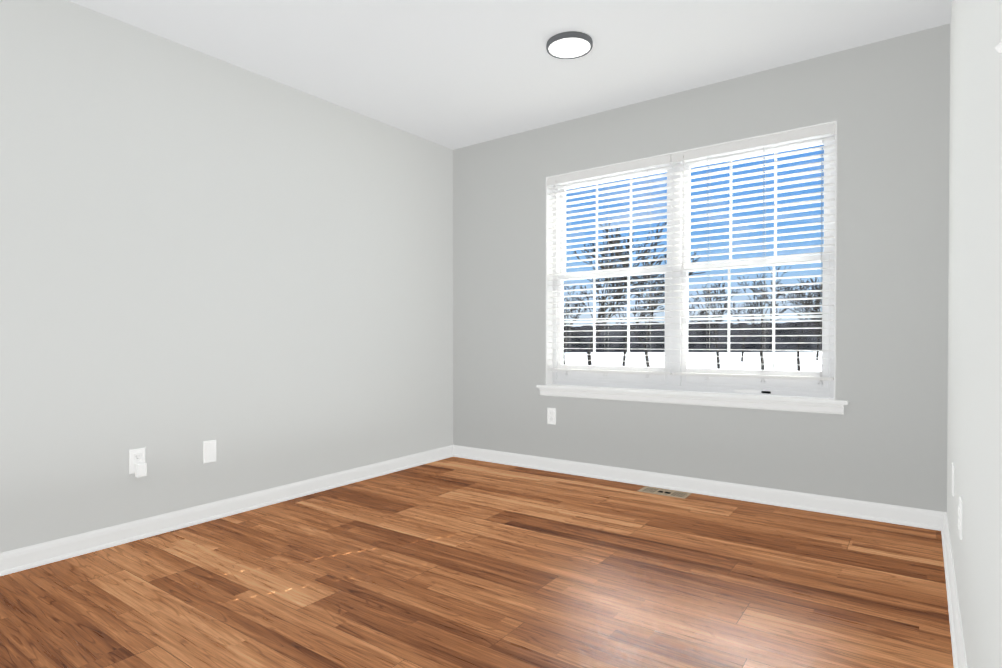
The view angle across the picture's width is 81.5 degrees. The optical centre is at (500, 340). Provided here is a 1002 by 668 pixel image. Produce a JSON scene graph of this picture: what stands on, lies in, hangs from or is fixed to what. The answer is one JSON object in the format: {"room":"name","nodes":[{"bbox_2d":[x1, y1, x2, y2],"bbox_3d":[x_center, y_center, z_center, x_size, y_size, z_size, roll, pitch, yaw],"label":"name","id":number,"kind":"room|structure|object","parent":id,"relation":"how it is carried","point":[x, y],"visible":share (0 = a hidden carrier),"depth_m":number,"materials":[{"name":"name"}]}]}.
{"room":"empty bedroom","nodes":[
{"label":"empty bedroom","id":0,"kind":"room"},
{"bbox_2d":[0,0,452,552],"bbox_3d":[-1.784,-0.273,2.839,0.150,2.462,5.000,0,1,36],"label":"wall","id":1,"kind":"structure","parent":0,"point":[250,272],"depth_m":2.98,"materials":[{"name":"paint"}]},
{"bbox_2d":[129,448,146,477],"bbox_3d":[-1.725,0.582,2.768,0.038,0.133,0.070,0,1,36],"label":"outlet","id":2,"kind":"object","parent":1,"relation":"attached to","point":[137,465],"visible":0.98,"depth_m":2.76,"materials":[{"name":"white plastic"}]},
{"bbox_2d":[203,440,215,463],"bbox_3d":[-1.532,0.583,3.060,0.007,0.115,0.070,0,1,36],"label":"electrical outlet plate","id":3,"kind":"object","parent":1,"relation":"attached to","point":[209,451],"visible":1,"depth_m":3.06,"materials":[{"name":"white plastic"}]},
{"bbox_2d":[0,445,452,575],"bbox_3d":[-1.735,0.903,2.771,0.022,0.108,4.630,0,1,36],"label":"baseboard","id":4,"kind":"structure","parent":1,"relation":"attached to","point":[24,558],"depth_m":2.97,"materials":[{"name":"white wood"}]},
{"bbox_2d":[0,457,953,667],"bbox_3d":[-0.454,1.005,1.886,3.436,0.163,5.000,0,1,36],"label":"floor","id":5,"kind":"structure","parent":0,"point":[454,562],"depth_m":2.22,"materials":[{"name":"laminate"}]},
{"bbox_2d":[638,486,691,498],"bbox_3d":[0.990,0.916,3.522,0.290,0.009,0.135,0,1,36],"label":"air vent register","id":6,"kind":"object","parent":5,"relation":"in","point":[666,492],"visible":1,"depth_m":3.51,"materials":[{"name":"metal"}]},
{"bbox_2d":[68,0,951,149],"bbox_3d":[-0.454,-1.555,1.862,3.436,0.163,5.000,0,1,36],"label":"ceiling","id":7,"kind":"structure","parent":0,"point":[453,74],"depth_m":2.96,"materials":[{"name":"paint"}]},
{"bbox_2d":[546,31,592,58],"bbox_3d":[0.347,-1.495,2.950,0.234,0.031,0.234,0,1,36],"label":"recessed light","id":8,"kind":"object","parent":7,"relation":"in","point":[570,45],"visible":1,"depth_m":2.92,"materials":[{"name":"white plastic"}]},
{"bbox_2d":[453,445,945,530],"bbox_3d":[0.879,0.875,3.721,3.136,0.108,0.022,0,1,36],"label":"baseboard","id":9,"kind":"structure","parent":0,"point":[908,516],"depth_m":3.40,"materials":[{"name":"white wood"}]},
{"bbox_2d":[453,23,949,511],"bbox_3d":[0.950,-0.303,3.808,3.136,2.460,0.220,0,1,36],"label":"wall","id":10,"kind":"structure","parent":0,"point":[885,104],"depth_m":3.22,"materials":[{"name":"paint"}]},
{"bbox_2d":[547,408,555,424],"bbox_3d":[0.356,0.532,4.105,0.070,0.115,0.008,0,1,36],"label":"outlet","id":11,"kind":"object","parent":10,"relation":"attached to","point":[551,415],"visible":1,"depth_m":4.10,"materials":[{"name":"white plastic"}]},
{"bbox_2d":[546,120,836,399],"bbox_3d":[1.095,-0.425,3.671,1.797,1.489,0.169,0,1,36],"label":"window","id":12,"kind":"structure","parent":10,"relation":"in","point":[799,388],"depth_m":3.65,"materials":[{"name":"white plastic"}]},
{"bbox_2d":[547,154,672,377],"bbox_3d":[0.702,-0.460,3.885,0.891,1.395,0.076,0,1,36],"label":"window blind","id":13,"kind":"object","parent":12,"relation":"attached to","point":[650,163],"visible":0.96,"depth_m":3.86,"materials":[{"name":"white plastic"}]},
{"bbox_2d":[672,123,834,383],"bbox_3d":[1.425,-0.461,3.361,0.880,1.394,0.076,0,1,36],"label":"window blind","id":14,"kind":"object","parent":12,"relation":"attached to","point":[777,139],"visible":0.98,"depth_m":3.33,"materials":[{"name":"white plastic"}]},
{"bbox_2d":[536,384,847,414],"bbox_3d":[1.060,0.351,3.630,1.917,0.086,0.120,0,1,36],"label":"window sill","id":15,"kind":"structure","parent":10,"relation":"attached to","point":[795,403],"depth_m":3.47,"materials":[{"name":"white wood"}]},
{"bbox_2d":[947,0,1001,667],"bbox_3d":[0.876,-0.276,0.909,0.150,2.462,5.000,0,1,36],"label":"wall","id":16,"kind":"structure","parent":0,"point":[974,435],"depth_m":1.32,"materials":[{"name":"paint"}]},
{"bbox_2d":[952,463,953,495],"bbox_3d":[1.715,0.526,2.207,0.007,0.115,0.070,0,1,36],"label":"outlet","id":17,"kind":"object","parent":16,"relation":"attached to","point":[952,479],"visible":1,"depth_m":2.18,"materials":[{"name":"white plastic"}]},
{"bbox_2d":[941,512,967,667],"bbox_3d":[0.786,0.900,0.942,0.022,0.108,4.630,0,1,36],"label":"baseboard","id":18,"kind":"structure","parent":16,"relation":"attached to","point":[958,649],"depth_m":1.94,"materials":[{"name":"white wood"}]},
{"bbox_2d":[958,497,962,539],"bbox_3d":[1.393,0.537,1.764,0.008,0.115,0.070,0,1,36],"label":"outlet","id":19,"kind":"object","parent":16,"relation":"attached to","point":[960,505],"visible":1,"depth_m":1.74,"materials":[{"name":"white plastic"}]},
{"bbox_2d":[994,42,1001,52],"bbox_3d":[0.608,-0.397,0.693,0.033,0.111,0.034,0,1,36],"label":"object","id":20,"kind":"structure","parent":16,"relation":"attached to","point":[998,47],"depth_m":0.69,"materials":[{"name":"silver metal"}]},
{"label":"outside","id":21,"kind":"structure","parent":0,"visible":0},
{"bbox_2d":[563,219,821,397],"bbox_3d":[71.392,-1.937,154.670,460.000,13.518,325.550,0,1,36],"label":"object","id":22,"kind":"object","parent":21,"point":[756,364],"depth_m":77.71,"materials":[{"name":"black plant"}]}
]}

